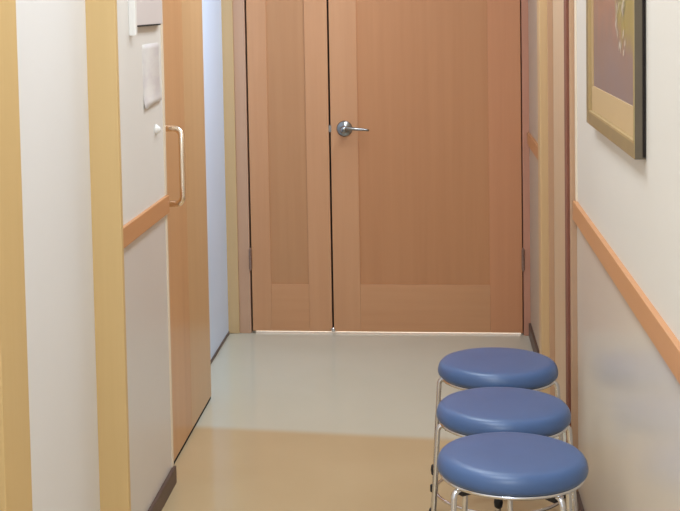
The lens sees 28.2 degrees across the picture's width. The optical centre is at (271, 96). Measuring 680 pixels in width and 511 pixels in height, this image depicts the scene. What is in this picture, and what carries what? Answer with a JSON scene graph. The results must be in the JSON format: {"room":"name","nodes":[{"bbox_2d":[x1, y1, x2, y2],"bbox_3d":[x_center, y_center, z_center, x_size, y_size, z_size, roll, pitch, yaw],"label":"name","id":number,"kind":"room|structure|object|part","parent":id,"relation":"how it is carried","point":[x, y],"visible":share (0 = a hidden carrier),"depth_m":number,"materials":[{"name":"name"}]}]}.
{"room":"hospital interior","nodes":[
{"label":"hospital interior","id":0,"kind":"room"},
{"bbox_2d":[16,0,99,510],"bbox_3d":[-0.787,0.191,1.500,0.174,2.450,3.960,-1,4,7],"label":"wall","id":1,"kind":"structure","parent":0,"point":[51,34],"depth_m":3.15,"materials":[{"name":"white paint"}]},
{"bbox_2d":[0,0,32,510],"bbox_3d":[-0.544,0.102,2.745,0.014,2.450,0.175,-1,4,7],"label":"trim","id":2,"kind":"structure","parent":1,"relation":"attached to","point":[15,449],"depth_m":2.76,"materials":[{"name":"yellow wood"}]},
{"bbox_2d":[85,0,130,510],"bbox_3d":[-0.514,0.054,3.461,0.251,2.450,0.023,-1,4,7],"label":"trim","id":3,"kind":"structure","parent":1,"relation":"attached to","point":[101,15],"depth_m":3.46,"materials":[{"name":"yellow wood"}]},
{"bbox_2d":[117,0,171,510],"bbox_3d":[-0.487,0.028,3.835,0.217,2.450,0.731,-1,4,7],"label":"wall","id":4,"kind":"structure","parent":0,"point":[145,265],"depth_m":3.87,"materials":[{"name":"white paint"}]},
{"bbox_2d":[128,0,161,35],"bbox_3d":[-0.365,-0.420,3.905,0.019,0.480,0.403,-1,4,7],"label":"wall box","id":5,"kind":"object","parent":4,"relation":"attached to","point":[141,12],"visible":1,"depth_m":3.85,"materials":[{"name":"white plastic"}]},
{"bbox_2d":[123,195,169,247],"bbox_3d":[-0.475,0.361,3.857,0.227,0.055,0.732,-1,4,7],"label":"trim","id":6,"kind":"structure","parent":4,"relation":"attached to","point":[141,223],"depth_m":3.86,"materials":[{"name":"brown wood"}]},
{"bbox_2d":[142,43,161,108],"bbox_3d":[-0.355,-0.064,4.005,0.007,0.186,0.230,-1,4,7],"label":"paper notice","id":7,"kind":"object","parent":4,"relation":"attached to","point":[150,52],"visible":1,"depth_m":4.00,"materials":[{"name":"white paper"}]},
{"bbox_2d":[155,124,160,134],"bbox_3d":[-0.341,0.100,4.061,0.016,0.032,0.032,-1,4,7],"label":"wall hook","id":8,"kind":"object","parent":4,"relation":"attached to","point":[157,128],"visible":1,"depth_m":4.05,"materials":[{"name":"white plastic"}]},
{"bbox_2d":[148,466,176,510],"bbox_3d":[-0.351,1.219,3.933,0.020,0.055,0.680,-1,4,7],"label":"baseboard","id":9,"kind":"structure","parent":4,"relation":"attached to","point":[163,494],"depth_m":4.09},
{"bbox_2d":[160,10,166,195],"bbox_3d":[-0.349,-0.456,4.147,0.013,1.532,0.027,-1,4,7],"label":"trim","id":10,"kind":"structure","parent":4,"relation":"attached to","point":[161,25],"depth_m":4.17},
{"bbox_2d":[165,215,173,467],"bbox_3d":[-0.324,0.793,4.234,0.012,0.863,0.022,-1,4,7],"label":"trim","id":11,"kind":"structure","parent":4,"relation":"attached to","point":[166,216],"depth_m":4.23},
{"bbox_2d":[162,0,210,463],"bbox_3d":[-0.286,0.169,4.657,0.126,2.049,0.905,-1,4,7],"label":"door","id":12,"kind":"structure","parent":4,"relation":"in","point":[182,19],"depth_m":4.71,"materials":[{"name":"brown wood"}]},
{"bbox_3d":[-0.312,0.221,4.259,0.086,0.260,0.029,0,4,19],"label":"pull handle","id":13,"kind":"part","parent":12,"relation":"part of","materials":[{"name":"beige metal"}]},
{"bbox_2d":[202,0,228,359],"bbox_3d":[-0.380,-0.067,5.220,0.100,2.450,2.049,-1,4,7],"label":"wall","id":14,"kind":"structure","parent":0,"point":[211,9],"depth_m":5.88,"materials":[{"name":"white paint"}]},
{"bbox_2d":[211,331,229,362],"bbox_3d":[-0.310,1.152,5.236,0.005,0.012,1.929,-1,4,7],"label":"baseboard","id":15,"kind":"structure","parent":14,"relation":"attached to","point":[228,333],"depth_m":5.92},
{"bbox_2d":[221,0,239,332],"bbox_3d":[-0.241,-0.134,6.166,0.151,2.450,0.092,-1,4,7],"label":"trim","id":16,"kind":"structure","parent":14,"relation":"attached to","point":[226,5],"depth_m":6.14,"materials":[{"name":"brown wood"}]},
{"bbox_2d":[233,0,252,332],"bbox_3d":[-0.140,-0.135,6.158,0.053,2.450,0.084,-1,4,7],"label":"trim","id":17,"kind":"structure","parent":14,"relation":"attached to","point":[239,6],"depth_m":6.15,"materials":[{"name":"brown wood"}]},
{"bbox_2d":[245,0,252,326],"bbox_3d":[-0.131,-0.136,6.169,0.067,2.450,0.021,-1,4,7],"label":"trim","id":18,"kind":"structure","parent":14,"relation":"attached to","point":[245,0],"depth_m":6.19,"materials":[{"name":"brown wood"}]},
{"bbox_2d":[162,331,565,510],"bbox_3d":[0.174,1.302,3.401,2.700,0.060,7.800,-1,4,7],"label":"floor","id":19,"kind":"structure","parent":0,"point":[291,420],"depth_m":4.82,"materials":[{"name":"plastic"}]},
{"bbox_2d":[429,347,566,510],"bbox_3d":[0.655,0.992,3.895,0.372,0.472,0.372,2,5,38],"label":"round stool","id":20,"kind":"object","parent":19,"relation":"on","point":[465,369],"visible":0.57,"depth_m":3.81,"materials":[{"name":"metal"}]},
{"bbox_3d":[0.516,1.014,3.920,0.113,0.406,0.014,-1,4,10],"label":"leg","id":21,"kind":"part","parent":20,"relation":"part of","materials":[{"name":"silver metal"}]},
{"bbox_3d":[0.650,0.779,3.880,0.342,0.047,0.342,-1,4,10],"label":"seat","id":22,"kind":"part","parent":20,"relation":"part of","materials":[{"name":"blue leather"}]},
{"bbox_3d":[0.794,1.012,3.872,0.113,0.406,0.014,-1,4,10],"label":"leg","id":23,"kind":"part","parent":20,"relation":"part of","materials":[{"name":"silver metal"}]},
{"bbox_2d":[431,387,577,510],"bbox_3d":[0.600,1.021,3.481,0.372,0.472,0.372,1,5,32],"label":"round stool","id":24,"kind":"object","parent":19,"relation":"on","point":[463,413],"visible":0.86,"depth_m":3.41,"materials":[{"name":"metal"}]},
{"bbox_3d":[0.459,1.044,3.495,0.113,0.406,0.014,-1,4,5],"label":"leg","id":25,"kind":"part","parent":24,"relation":"part of","materials":[{"name":"silver metal"}]},
{"bbox_3d":[0.595,0.808,3.467,0.342,0.047,0.342,-1,4,5],"label":"seat","id":26,"kind":"part","parent":24,"relation":"part of","materials":[{"name":"blue leather"}]},
{"bbox_3d":[0.588,1.052,3.342,0.014,0.406,0.113,-1,4,5],"label":"leg","id":27,"kind":"part","parent":24,"relation":"part of","materials":[{"name":"silver metal"}]},
{"bbox_3d":[0.741,1.040,3.471,0.113,0.406,0.014,-1,4,5],"label":"leg","id":28,"kind":"part","parent":24,"relation":"part of","materials":[{"name":"silver metal"}]},
{"bbox_2d":[437,432,588,510],"bbox_3d":[0.554,1.047,3.102,0.372,0.472,0.372,1,4,29],"label":"round stool","id":29,"kind":"object","parent":19,"relation":"on","point":[515,466],"visible":1,"depth_m":3.00,"materials":[{"name":"blue leather"}]},
{"bbox_3d":[0.433,1.076,3.033,0.113,0.406,0.014,-3,4,-30],"label":"leg","id":30,"kind":"part","parent":29,"relation":"part of","materials":[{"name":"silver metal"}]},
{"bbox_3d":[0.484,1.062,3.225,0.014,0.406,0.113,-3,4,-30],"label":"leg","id":31,"kind":"part","parent":29,"relation":"part of","materials":[{"name":"silver metal"}]},
{"bbox_3d":[0.626,1.075,2.981,0.014,0.406,0.113,-3,4,-30],"label":"leg","id":32,"kind":"part","parent":29,"relation":"part of","materials":[{"name":"silver metal"}]},
{"bbox_3d":[0.677,1.061,3.174,0.113,0.406,0.014,-3,4,-30],"label":"leg","id":33,"kind":"part","parent":29,"relation":"part of","materials":[{"name":"silver metal"}]},
{"bbox_2d":[528,0,679,510],"bbox_3d":[0.835,0.076,2.709,0.192,2.450,6.755,-1,4,7],"label":"wall","id":34,"kind":"structure","parent":0,"point":[629,396],"depth_m":2.89,"materials":[{"name":"white paint"}]},
{"bbox_2d":[327,0,333,326],"bbox_3d":[0.267,0.050,6.127,0.016,2.045,0.016,-1,4,7],"label":"trim","id":35,"kind":"structure","parent":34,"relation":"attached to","point":[327,0],"depth_m":6.14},
{"bbox_2d":[246,0,524,332],"bbox_3d":[0.498,0.051,6.043,1.242,2.043,0.104,-1,4,7],"label":"door","id":36,"kind":"structure","parent":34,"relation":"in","point":[425,127],"depth_m":6.08,"materials":[{"name":"brown wood"}]},
{"bbox_3d":[0.069,0.009,6.124,0.181,1.710,0.026,-1,4,7],"label":"inset panel","id":37,"kind":"part","parent":36,"relation":"part of","materials":[{"name":"brown wood"}]},
{"bbox_3d":[0.070,0.055,6.128,0.173,2.043,0.038,-1,4,7],"label":"cross rail","id":38,"kind":"part","parent":36,"relation":"part of","materials":[{"name":"brown wood"}]},
{"bbox_3d":[0.363,0.147,6.046,0.149,0.072,0.066,-1,4,7],"label":"lever handle","id":39,"kind":"part","parent":36,"relation":"part of","materials":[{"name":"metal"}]},
{"bbox_3d":[0.677,0.001,6.051,0.590,1.710,0.026,-1,4,7],"label":"inset panel","id":40,"kind":"part","parent":36,"relation":"part of","materials":[{"name":"brown wood"}]},
{"bbox_3d":[0.678,0.047,6.054,0.582,2.043,0.038,-1,4,7],"label":"cross rail","id":41,"kind":"part","parent":36,"relation":"part of","materials":[{"name":"brown wood"}]},
{"bbox_2d":[520,0,522,299],"bbox_3d":[1.123,-0.152,6.018,0.043,2.450,0.021,-1,4,7],"label":"trim","id":42,"kind":"structure","parent":34,"relation":"attached to","point":[520,0],"depth_m":6.03,"materials":[{"name":"brown wood"}]},
{"bbox_2d":[521,0,530,335],"bbox_3d":[1.217,-0.152,5.994,0.212,2.450,0.086,-1,4,7],"label":"trim","id":43,"kind":"structure","parent":34,"relation":"attached to","point":[524,3],"depth_m":6.00,"materials":[{"name":"red wood"}]},
{"bbox_2d":[527,132,537,159],"bbox_3d":[1.176,0.215,5.531,0.192,0.055,0.883,-1,4,7],"label":"trim","id":44,"kind":"structure","parent":34,"relation":"attached to","point":[531,142],"depth_m":5.66,"materials":[{"name":"brown wood"}]},
{"bbox_2d":[529,323,538,352],"bbox_3d":[1.109,1.075,5.598,0.022,0.060,0.881,-1,4,7],"label":"baseboard","id":45,"kind":"structure","parent":34,"relation":"attached to","point":[532,338],"depth_m":5.80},
{"bbox_2d":[537,0,549,393],"bbox_3d":[1.100,-0.084,5.016,0.212,2.450,0.110,-1,4,7],"label":"trim","id":46,"kind":"structure","parent":34,"relation":"attached to","point":[542,47],"depth_m":5.01,"materials":[{"name":"brown wood"}]},
{"bbox_2d":[547,0,554,395],"bbox_3d":[1.107,-0.080,4.953,0.182,2.450,0.014,-1,4,7],"label":"trim","id":47,"kind":"structure","parent":34,"relation":"attached to","point":[549,2],"depth_m":4.98,"materials":[{"name":"brown wood"}]},
{"bbox_2d":[553,0,565,432],"bbox_3d":[1.001,0.152,4.494,0.039,2.037,0.950,-1,4,7],"label":"door","id":48,"kind":"structure","parent":34,"relation":"in","point":[558,5],"depth_m":4.76,"materials":[{"name":"beige wood"}]},
{"bbox_2d":[564,0,570,442],"bbox_3d":[0.971,-0.010,3.954,0.216,2.450,0.075,-1,4,7],"label":"trim","id":49,"kind":"structure","parent":34,"relation":"attached to","point":[566,2],"depth_m":3.97,"materials":[{"name":"brown wood"}]},
{"bbox_2d":[569,0,577,490],"bbox_3d":[0.969,-0.007,3.905,0.209,2.450,0.022,-1,4,7],"label":"trim","id":50,"kind":"structure","parent":34,"relation":"attached to","point":[573,227],"depth_m":3.94,"materials":[{"name":"brown wood"}]},
{"bbox_2d":[574,0,577,200],"bbox_3d":[0.872,-0.462,3.856,0.014,1.532,0.030,-1,4,7],"label":"trim","id":51,"kind":"structure","parent":34,"relation":"attached to","point":[575,3],"depth_m":3.88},
{"bbox_2d":[576,491,583,510],"bbox_3d":[0.634,1.348,1.714,0.020,0.055,4.560,-1,4,7],"label":"baseboard","id":52,"kind":"structure","parent":34,"relation":"attached to","point":[580,507],"depth_m":3.88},
{"bbox_2d":[586,0,645,159],"bbox_3d":[0.757,-0.286,3.005,0.021,0.763,0.830,-1,4,7],"label":"framed picture","id":53,"kind":"object","parent":34,"relation":"attached to","point":[615,29],"visible":1,"depth_m":2.92},
{"bbox_2d":[594,0,632,105],"bbox_3d":[0.761,-0.279,3.006,0.004,0.567,0.725,-1,4,7],"label":"artwork","id":54,"kind":"object","parent":53,"relation":"attached to","point":[613,19],"depth_m":3.00},
{"bbox_2d":[573,200,679,383],"bbox_3d":[0.706,0.486,1.647,0.204,0.055,4.562,-1,4,7],"label":"trim","id":55,"kind":"structure","parent":34,"relation":"attached to","point":[656,328],"depth_m":2.73,"materials":[{"name":"brown wood"}]}
]}

